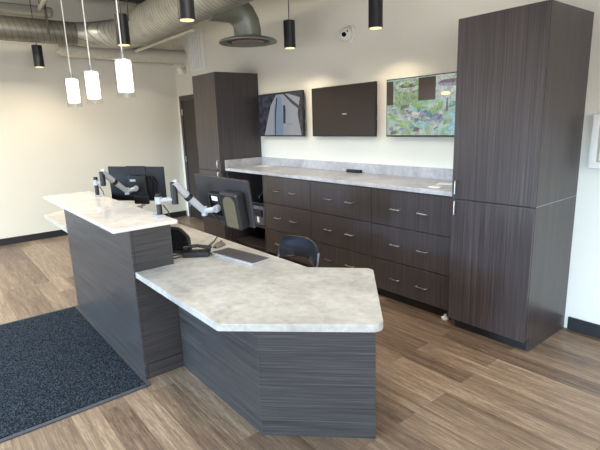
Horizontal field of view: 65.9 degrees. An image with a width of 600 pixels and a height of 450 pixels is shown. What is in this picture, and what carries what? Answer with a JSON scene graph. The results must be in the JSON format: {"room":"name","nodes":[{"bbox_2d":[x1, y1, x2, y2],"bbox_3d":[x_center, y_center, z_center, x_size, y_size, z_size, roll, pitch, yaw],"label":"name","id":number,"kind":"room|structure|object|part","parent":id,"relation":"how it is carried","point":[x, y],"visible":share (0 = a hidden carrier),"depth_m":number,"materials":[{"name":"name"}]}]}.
{"room":"reception area","nodes":[
{"label":"reception area","id":0,"kind":"room"},
{"bbox_2d":[0,0,187,238],"bbox_3d":[-4.924,-1.383,6.097,7.040,3.620,0.150,-12,16,-38],"label":"wall","id":1,"kind":"structure","parent":0,"point":[50,145],"depth_m":7.11,"materials":[{"name":"beige paint"}]},
{"bbox_2d":[0,210,186,245],"bbox_3d":[-4.821,0.348,6.410,7.020,0.100,0.014,-12,16,-38],"label":"baseboard","id":2,"kind":"structure","parent":1,"relation":"attached to","point":[25,238],"depth_m":7.07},
{"bbox_2d":[0,215,599,449],"bbox_3d":[-1.514,1.218,2.448,7.340,0.100,10.780,-12,16,-38],"label":"floor","id":3,"kind":"structure","parent":0,"point":[441,385],"depth_m":2.76,"materials":[{"name":"brown wood"}]},
{"bbox_2d":[0,305,150,442],"bbox_3d":[-2.168,1.025,3.160,1.655,0.010,1.818,-12,16,-38],"label":"floor mat","id":4,"kind":"object","parent":3,"relation":"on","point":[57,365],"visible":1,"depth_m":3.16,"materials":[{"name":"carpet"}]},
{"bbox_2d":[43,191,183,378],"bbox_3d":[-1.451,0.377,3.522,0.425,1.069,1.913,-12,16,-38],"label":"reception counter","id":5,"kind":"object","parent":3,"relation":"on","point":[111,240],"visible":1,"depth_m":3.12,"materials":[{"name":"wood"}]},
{"bbox_3d":[-1.556,0.379,3.581,0.018,1.048,1.692,-12,16,-38],"label":"panel","id":6,"kind":"part","parent":5,"relation":"part of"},
{"bbox_2d":[92,169,138,196],"bbox_3d":[-1.578,-0.366,3.974,0.142,0.250,0.424,9,16,40],"label":"mount","id":7,"kind":"object","parent":5,"relation":"attached to","point":[103,175],"visible":1,"depth_m":3.87,"materials":[{"name":"silver metal"}]},
{"bbox_3d":[-1.701,-0.326,3.863,0.034,0.148,0.034,-12,16,-38],"label":"post","id":8,"kind":"part","parent":7,"relation":"part of","materials":[{"name":"black plastic"}]},
{"bbox_2d":[108,166,166,203],"bbox_3d":[-1.470,-0.359,4.178,0.515,0.355,0.075,-1,13,2],"label":"monitor","id":9,"kind":"object","parent":7,"relation":"attached to","point":[150,180],"visible":0.87,"depth_m":4.16,"materials":[{"name":"black plastic"}]},
{"bbox_3d":[-0.926,0.432,3.013,0.248,0.948,0.018,-12,16,-38],"label":"panel","id":10,"kind":"part","parent":5,"relation":"part of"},
{"bbox_3d":[-0.906,0.944,3.125,0.246,0.099,0.024,-12,16,-38],"label":"skirting","id":11,"kind":"part","parent":5,"relation":"part of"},
{"bbox_2d":[152,179,220,217],"bbox_3d":[-0.727,-0.168,2.947,0.431,0.256,0.122,-7,13,-20],"label":"mount","id":12,"kind":"object","parent":5,"relation":"attached to","point":[176,187],"visible":1,"depth_m":2.90,"materials":[{"name":"silver metal"}]},
{"bbox_3d":[-0.886,-0.130,2.902,0.034,0.128,0.034,-12,16,-38],"label":"post","id":13,"kind":"part","parent":12,"relation":"part of","materials":[{"name":"black plastic"}]},
{"bbox_3d":[-0.890,-0.061,2.912,0.052,0.012,0.100,-12,16,-38],"label":"clamp plate","id":14,"kind":"part","parent":12,"relation":"part of","materials":[{"name":"silver metal"}]},
{"bbox_2d":[194,173,255,229],"bbox_3d":[-0.519,-0.157,3.031,0.529,0.343,0.136,8,16,38],"label":"monitor","id":15,"kind":"object","parent":12,"relation":"attached to","point":[234,198],"visible":0.97,"depth_m":2.94,"materials":[{"name":"black plastic"}]},
{"bbox_3d":[-0.441,-0.079,2.924,0.117,0.207,0.043,8,16,38],"label":"plate","id":16,"kind":"part","parent":15,"relation":"part of","materials":[{"name":"beige plastic"}]},
{"bbox_2d":[45,202,382,438],"bbox_3d":[-1.128,0.443,3.941,1.083,0.737,4.757,-12,16,-38],"label":"desk","id":17,"kind":"object","parent":3,"relation":"on","point":[289,346],"visible":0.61,"depth_m":2.40,"materials":[{"name":"grey stone"}]},
{"bbox_2d":[170,226,211,258],"bbox_3d":[-0.784,0.113,3.210,0.350,0.200,0.176,-2,13,0],"label":"desk phone","id":18,"kind":"object","parent":17,"relation":"on","point":[181,241],"visible":0.7,"depth_m":3.21,"materials":[{"name":"black plastic"}]},
{"bbox_3d":[-0.858,0.102,3.227,0.161,0.143,0.060,-2,13,0],"label":"plate","id":19,"kind":"part","parent":18,"relation":"part of","materials":[{"name":"black plastic"}]},
{"bbox_2d":[45,202,382,331],"bbox_3d":[-1.140,0.102,3.865,1.083,0.037,4.757,-12,16,-38],"label":"countertop","id":20,"kind":"structure","parent":17,"relation":"on","point":[277,294],"depth_m":2.48,"materials":[{"name":"grey stone"}]},
{"bbox_2d":[209,236,225,247],"bbox_3d":[-0.615,0.113,3.550,0.129,0.040,0.357,-1,13,4],"label":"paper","id":21,"kind":"object","parent":17,"relation":"on","point":[220,243],"visible":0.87,"depth_m":3.41,"materials":[{"name":"white paper"}]},
{"bbox_3d":[-0.504,0.704,2.760,0.020,0.699,0.957,-12,16,-37],"label":"panel","id":22,"kind":"part","parent":17,"relation":"part of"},
{"bbox_2d":[210,247,270,265],"bbox_3d":[-0.412,0.210,3.142,0.450,0.016,0.163,10,17,43],"label":"keyboard","id":23,"kind":"object","parent":17,"relation":"on","point":[240,256],"visible":1,"depth_m":3.11,"materials":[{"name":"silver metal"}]},
{"bbox_3d":[0.086,0.771,2.367,0.595,0.699,0.020,-1,13,6],"label":"angled panel","id":24,"kind":"part","parent":17,"relation":"part of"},
{"bbox_2d":[192,72,261,240],"bbox_3d":[-0.984,-0.898,6.420,0.687,2.268,0.605,-12,16,-38],"label":"tall cabinet","id":25,"kind":"object","parent":3,"relation":"on","point":[226,107],"visible":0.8,"depth_m":6.09,"materials":[{"name":"wood"}]},
{"bbox_3d":[-1.235,-1.352,6.125,0.020,1.232,0.601,-12,16,-38],"label":"door","id":26,"kind":"part","parent":25,"relation":"part of","materials":[{"name":"brown wood"}]},
{"bbox_3d":[-1.198,-0.288,6.362,0.020,0.937,0.601,-12,16,-38],"label":"door","id":27,"kind":"part","parent":25,"relation":"part of","materials":[{"name":"brown wood"}]},
{"bbox_2d":[227,171,271,254],"bbox_3d":[-0.460,-0.195,6.037,0.569,1.028,0.845,-12,16,-38],"label":"base cabinet","id":28,"kind":"object","parent":3,"relation":"on","point":[254,238],"visible":0.32,"depth_m":6.28,"materials":[{"name":"black wood"}]},
{"bbox_3d":[-0.434,0.216,6.138,0.500,0.020,0.805,-12,16,-38],"label":"panel","id":29,"kind":"part","parent":28,"relation":"part of","materials":[{"name":"brown wood"}]},
{"bbox_2d":[252,199,264,225],"bbox_3d":[-0.407,-0.170,5.887,0.400,0.280,0.340,-12,16,-38],"label":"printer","id":30,"kind":"object","parent":28,"relation":"on","point":[258,205],"visible":0.19,"depth_m":5.73,"materials":[{"name":"black plastic"}]},
{"bbox_2d":[254,209,261,216],"bbox_3d":[-0.552,-0.158,5.763,0.019,0.080,0.270,-12,16,-38],"label":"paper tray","id":31,"kind":"object","parent":30,"relation":"on","point":[257,212],"depth_m":5.71,"materials":[{"name":"black plastic"}]},
{"bbox_3d":[-0.403,-0.289,5.867,0.340,0.040,0.340,-12,16,-38],"label":"lid","id":32,"kind":"part","parent":30,"relation":"part of","materials":[{"name":"grey plastic"}]},
{"bbox_3d":[-0.200,-0.135,5.722,0.569,1.028,0.020,-12,16,-38],"label":"panel","id":33,"kind":"part","parent":28,"relation":"part of","materials":[{"name":"brown wood"}]},
{"bbox_2d":[263,175,312,266],"bbox_3d":[0.061,-0.068,5.381,0.602,1.028,0.845,-12,16,-38],"label":"base cabinet","id":34,"kind":"object","parent":3,"relation":"on","point":[287,200],"visible":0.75,"depth_m":5.19,"materials":[{"name":"wood"}]},
{"bbox_3d":[-0.151,-0.368,5.147,0.020,0.314,0.842,-12,16,-38],"label":"drawer","id":35,"kind":"part","parent":34,"relation":"part of","materials":[{"name":"brown wood"}]},
{"bbox_3d":[-0.141,-0.057,5.217,0.020,0.312,0.842,-12,16,-38],"label":"drawer","id":36,"kind":"part","parent":34,"relation":"part of","materials":[{"name":"brown wood"}]},
{"bbox_3d":[-0.130,0.240,5.283,0.020,0.284,0.842,-12,16,-38],"label":"drawer","id":37,"kind":"part","parent":34,"relation":"part of","materials":[{"name":"brown wood"}]},
{"bbox_2d":[277,235,319,266],"bbox_3d":[-0.089,0.491,3.524,0.537,0.752,0.461,-13,17,-40],"label":"folding chair","id":38,"kind":"object","parent":3,"relation":"on","point":[290,245],"visible":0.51,"depth_m":3.58,"materials":[{"name":"black plastic"}]},
{"bbox_3d":[0.021,0.560,3.349,0.351,0.674,0.028,-12,16,-38],"label":"leg","id":39,"kind":"part","parent":38,"relation":"part of","materials":[{"name":"silver metal"}]},
{"bbox_2d":[310,181,372,268],"bbox_3d":[0.595,0.058,4.734,0.602,1.028,0.847,-12,16,-38],"label":"base cabinet","id":40,"kind":"object","parent":3,"relation":"on","point":[341,214],"visible":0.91,"depth_m":4.52,"materials":[{"name":"wood"}]},
{"bbox_3d":[0.383,-0.243,4.501,0.020,0.314,0.844,-12,16,-38],"label":"drawer","id":41,"kind":"part","parent":40,"relation":"part of","materials":[{"name":"brown wood"}]},
{"bbox_3d":[0.394,0.069,4.570,0.020,0.312,0.844,-12,16,-38],"label":"drawer","id":42,"kind":"part","parent":40,"relation":"part of","materials":[{"name":"brown wood"}]},
{"bbox_3d":[0.404,0.365,4.636,0.020,0.284,0.844,-12,16,-38],"label":"drawer","id":43,"kind":"part","parent":40,"relation":"part of","materials":[{"name":"brown wood"}]},
{"bbox_2d":[372,188,452,319],"bbox_3d":[1.137,0.185,4.078,0.602,1.028,0.870,-12,16,-38],"label":"base cabinet","id":44,"kind":"object","parent":3,"relation":"on","point":[411,231],"visible":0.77,"depth_m":3.89,"materials":[{"name":"wood"}]},
{"bbox_2d":[225,157,452,196],"bbox_3d":[0.321,-0.574,4.925,0.589,0.137,3.413,-12,16,-38],"label":"countertop","id":45,"kind":"structure","parent":44,"relation":"on","point":[392,177],"depth_m":4.71,"materials":[{"name":"grey stone"}]},
{"bbox_2d":[346,169,361,172],"bbox_3d":[0.582,-0.582,4.991,0.047,0.032,0.200,-12,16,-38],"label":"eraser","id":46,"kind":"object","parent":45,"relation":"on","point":[347,170],"visible":1,"depth_m":4.97,"materials":[{"name":"black plastic"}]},
{"bbox_2d":[428,185,443,187],"bbox_3d":[1.100,-0.308,3.734,0.060,0.008,0.110,-10,15,-32],"label":"pad","id":47,"kind":"object","parent":45,"relation":"on","point":[432,186],"visible":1,"depth_m":3.72,"materials":[{"name":"white paper"}]},
{"bbox_2d":[437,182,451,184],"bbox_3d":[1.249,-0.346,3.896,0.180,0.002,0.120,6,15,33],"label":"paper sheet","id":48,"kind":"object","parent":45,"relation":"on","point":[440,183],"visible":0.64,"depth_m":3.91,"materials":[{"name":"white paper"}]},
{"bbox_3d":[0.939,0.491,3.988,0.020,0.284,0.846,-12,16,-38],"label":"drawer","id":49,"kind":"part","parent":44,"relation":"part of","materials":[{"name":"brown wood"}]},
{"bbox_3d":[0.929,0.194,3.922,0.020,0.312,0.846,-12,16,-38],"label":"drawer","id":50,"kind":"part","parent":44,"relation":"part of","materials":[{"name":"brown wood"}]},
{"bbox_3d":[0.918,-0.117,3.853,0.020,0.314,0.846,-12,16,-38],"label":"drawer","id":51,"kind":"part","parent":44,"relation":"part of","materials":[{"name":"brown wood"}]},
{"bbox_2d":[447,0,593,351],"bbox_3d":[1.548,-0.304,3.355,0.687,2.268,0.604,-12,16,-38],"label":"tall cabinet","id":52,"kind":"object","parent":3,"relation":"on","point":[522,77],"visible":1,"depth_m":3.12,"materials":[{"name":"wood"}]},
{"bbox_3d":[1.334,0.306,3.297,0.020,0.937,0.599,-12,16,-38],"label":"door","id":53,"kind":"part","parent":52,"relation":"part of","materials":[{"name":"brown wood"}]},
{"bbox_3d":[1.297,-0.758,3.061,0.020,1.232,0.599,-12,16,-38],"label":"door","id":54,"kind":"part","parent":52,"relation":"part of","materials":[{"name":"brown wood"}]},
{"bbox_2d":[172,0,599,327],"bbox_3d":[1.213,-1.181,4.236,0.150,3.620,10.780,-12,16,-38],"label":"wall","id":55,"kind":"structure","parent":0,"point":[416,37],"depth_m":4.61,"materials":[{"name":"beige paint"}]},
{"bbox_2d":[56,44,186,65],"bbox_3d":[-2.688,-2.628,7.106,1.933,0.260,0.260,-12,16,-38],"label":"duct","id":56,"kind":"object","parent":55,"relation":"attached to","point":[151,55],"visible":0.84,"depth_m":7.06,"materials":[{"name":"beige metal"}]},
{"bbox_2d":[117,0,144,3],"bbox_3d":[-4.507,-2.939,5.150,7.040,0.199,0.100,-12,16,-38],"label":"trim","id":57,"kind":"structure","parent":55,"relation":"attached to","point":[130,1],"depth_m":6.76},
{"bbox_2d":[171,67,185,74],"bbox_3d":[-2.030,-2.570,7.740,0.158,0.107,0.358,-12,16,-38],"label":"emergency light","id":58,"kind":"object","parent":55,"relation":"attached to","point":[181,71],"visible":1,"depth_m":7.69,"materials":[{"name":"white plastic"}]},
{"bbox_2d":[179,94,203,219],"bbox_3d":[-1.746,-1.112,7.831,0.079,2.124,1.030,-12,16,-38],"label":"door","id":59,"kind":"structure","parent":55,"relation":"in","point":[187,110],"depth_m":8.01,"materials":[{"name":"brown wood"}]},
{"bbox_2d":[188,27,205,72],"bbox_3d":[-1.627,-2.747,7.291,0.021,0.620,0.506,-12,16,-38],"label":"air vent","id":60,"kind":"object","parent":55,"relation":"in","point":[196,42],"visible":0.97,"depth_m":7.27,"materials":[{"name":"beige metal"}]},
{"bbox_2d":[258,90,305,135],"bbox_3d":[-0.230,-1.391,5.832,0.073,0.535,0.925,-12,16,-38],"label":"television","id":61,"kind":"object","parent":55,"relation":"attached to","point":[282,113],"visible":1,"depth_m":5.76,"materials":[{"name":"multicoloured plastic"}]},
{"bbox_2d":[265,94,300,134],"bbox_3d":[-0.232,-1.375,5.780,0.001,0.498,0.773,-12,16,-38],"label":"picture","id":62,"kind":"object","parent":61,"relation":"attached to","point":[282,111],"depth_m":5.75,"materials":[{"name":"grey"}]},
{"bbox_2d":[311,81,376,136],"bbox_3d":[0.469,-1.228,4.986,0.073,0.535,0.965,-12,16,-38],"label":"television","id":63,"kind":"object","parent":55,"relation":"attached to","point":[349,110],"visible":1,"depth_m":4.91,"materials":[{"name":"black plastic"}]},
{"bbox_2d":[339,25,355,42],"bbox_3d":[0.465,-1.964,4.738,0.142,0.170,0.170,-12,16,-38],"label":"security camera","id":64,"kind":"object","parent":55,"relation":"attached to","point":[348,34],"visible":1,"depth_m":4.71,"materials":[{"name":"white plastic"}]},
{"bbox_3d":[0.512,-1.974,4.775,0.020,0.170,0.170,-12,16,-38],"label":"mount plate","id":65,"kind":"part","parent":64,"relation":"part of","materials":[{"name":"white plastic"}]},
{"bbox_2d":[261,157,452,179],"bbox_3d":[0.541,-0.639,5.094,0.020,0.100,3.413,-12,16,-38],"label":"backsplash","id":66,"kind":"structure","parent":55,"relation":"attached to","point":[409,171],"depth_m":4.85,"materials":[{"name":"grey stone"}]},
{"bbox_2d":[386,72,456,136],"bbox_3d":[1.170,-1.062,4.135,0.077,0.535,0.975,-12,16,-38],"label":"television","id":67,"kind":"object","parent":55,"relation":"attached to","point":[417,106],"visible":0.75,"depth_m":4.17,"materials":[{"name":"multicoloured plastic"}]},
{"bbox_2d":[567,316,599,337],"bbox_3d":[3.281,1.035,2.059,0.014,0.100,3.900,-12,16,-38],"label":"baseboard","id":68,"kind":"structure","parent":55,"relation":"attached to","point":[585,327],"depth_m":3.45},
{"bbox_2d":[588,114,599,168],"bbox_3d":[2.167,-0.546,3.030,0.044,0.370,0.461,-12,16,-38],"label":"picture frame","id":69,"kind":"object","parent":55,"relation":"attached to","point":[594,154],"visible":1,"depth_m":3.18,"materials":[{"name":"white plastic"}]},
{"bbox_3d":[-1.639,-2.412,1.641,7.340,0.100,10.780,-12,16,-38],"label":"ceiling","id":70,"kind":"structure","parent":0,"visible":0},
{"bbox_2d":[29,0,44,67],"bbox_3d":[-3.523,-2.689,6.097,0.124,1.164,0.124,-12,16,-38],"label":"pendant","id":71,"kind":"object","parent":70,"relation":"hanging from","point":[37,52],"visible":1,"depth_m":6.15,"materials":[{"name":"black metal"}]},
{"bbox_2d":[37,0,47,10],"bbox_3d":[-2.516,-2.790,4.926,0.088,0.529,2.309,-13,16,-39],"label":"pipe","id":72,"kind":"object","parent":70,"relation":"hanging from","point":[42,3],"visible":1,"depth_m":5.71,"materials":[{"name":"beige metal"}]},
{"bbox_2d":[60,0,80,102],"bbox_3d":[-1.715,-1.779,3.268,0.120,1.834,0.120,-12,16,-38],"label":"glass pendant","id":73,"kind":"object","parent":70,"relation":"hanging from","point":[72,86],"visible":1,"depth_m":3.41,"materials":[{"name":"glass"}]},
{"bbox_3d":[-1.719,-1.887,3.244,0.007,1.575,0.007,5,14,28],"label":"cord","id":74,"kind":"part","parent":73,"relation":"part of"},
{"bbox_2d":[65,80,80,102],"bbox_3d":[-1.688,-0.993,3.443,0.084,0.164,0.084,-12,16,-38],"label":"diffuser","id":75,"kind":"object","parent":73,"relation":"attached to","point":[72,86],"depth_m":3.41,"materials":[{"name":"white glass"}]},
{"bbox_2d":[82,0,100,98],"bbox_3d":[-1.396,-1.704,2.881,0.120,1.834,0.120,-12,16,-38],"label":"glass pendant","id":76,"kind":"object","parent":70,"relation":"hanging from","point":[91,77],"visible":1,"depth_m":3.02,"materials":[{"name":"glass"}]},
{"bbox_3d":[-1.400,-1.812,2.857,0.007,1.575,0.007,-6,13,-16],"label":"cord","id":77,"kind":"part","parent":76,"relation":"part of","materials":[{"name":"silver metal"}]},
{"bbox_2d":[84,72,100,98],"bbox_3d":[-1.369,-0.918,3.056,0.084,0.164,0.084,-12,16,-38],"label":"diffuser","id":78,"kind":"object","parent":76,"relation":"attached to","point":[91,78],"depth_m":3.03,"materials":[{"name":"white glass"}]},
{"bbox_2d":[114,0,130,45],"bbox_3d":[-1.715,-2.326,4.323,0.124,1.224,0.124,-12,16,-38],"label":"pendant","id":79,"kind":"object","parent":70,"relation":"hanging from","point":[123,18],"visible":0.86,"depth_m":4.38,"materials":[{"name":"black metal"}]},
{"bbox_2d":[113,0,133,92],"bbox_3d":[-1.008,-1.613,2.412,0.120,1.834,0.120,-12,16,-38],"label":"glass pendant","id":80,"kind":"object","parent":70,"relation":"hanging from","point":[123,66],"visible":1,"depth_m":2.55,"materials":[{"name":"glass"}]},
{"bbox_3d":[-1.012,-1.720,2.388,0.007,1.575,0.007,5,14,28],"label":"cord","id":81,"kind":"part","parent":80,"relation":"part of","materials":[{"name":"silver metal"}]},
{"bbox_2d":[115,61,133,92],"bbox_3d":[-0.981,-0.827,2.586,0.084,0.164,0.084,-12,16,-38],"label":"diffuser","id":82,"kind":"object","parent":80,"relation":"attached to","point":[124,77],"depth_m":2.56,"materials":[{"name":"white glass"}]},
{"bbox_2d":[0,0,253,48],"bbox_3d":[-2.090,-1.917,1.932,5.535,0.961,8.146,-12,16,-38],"label":"spiral duct","id":83,"kind":"object","parent":70,"relation":"hanging from","point":[150,20],"visible":0.85,"depth_m":5.65,"materials":[{"name":"metal"}]},
{"bbox_2d":[206,3,276,46],"bbox_3d":[-0.607,-2.135,4.803,0.747,0.476,0.614,-12,16,-38],"label":"diffuser","id":84,"kind":"object","parent":83,"relation":"attached to","point":[244,20],"visible":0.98,"depth_m":4.72,"materials":[{"name":"grey metal"}]},
{"bbox_2d":[135,0,195,52],"bbox_3d":[-1.863,-2.881,6.099,0.048,0.904,1.900,-12,16,-38],"label":"conduit","id":85,"kind":"object","parent":70,"relation":"hanging from","point":[193,28],"visible":0.88,"depth_m":6.04,"materials":[{"name":"beige metal"}]},
{"bbox_2d":[177,0,194,21],"bbox_3d":[-0.874,-2.142,3.364,0.124,1.224,0.124,-12,16,-38],"label":"pendant","id":86,"kind":"object","parent":70,"relation":"hanging from","point":[186,10],"visible":1,"depth_m":3.44,"materials":[{"name":"black metal"}]},
{"bbox_2d":[283,0,295,48],"bbox_3d":[-0.129,-2.498,4.846,0.124,1.224,0.124,-12,16,-38],"label":"pendant","id":87,"kind":"object","parent":70,"relation":"hanging from","point":[288,25],"visible":1,"depth_m":4.90,"materials":[{"name":"black metal"}]},
{"bbox_2d":[368,0,382,29],"bbox_3d":[0.641,-2.318,3.919,0.124,1.224,0.124,-12,16,-38],"label":"pendant","id":88,"kind":"object","parent":70,"relation":"hanging from","point":[375,7],"visible":1,"depth_m":3.98,"materials":[{"name":"black metal"}]},
{"bbox_3d":[-4.366,-0.013,-0.147,0.150,3.620,10.480,-12,16,-38],"label":"wall","id":89,"kind":"structure","parent":0,"visible":0},
{"bbox_2d":[0,2,52,16],"bbox_3d":[-5.510,-2.590,4.979,5.160,0.120,0.140,-12,16,-38],"label":"pipe","id":90,"kind":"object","parent":89,"relation":"attached to","point":[5,7],"depth_m":6.28,"materials":[{"name":"beige metal"}]}
]}

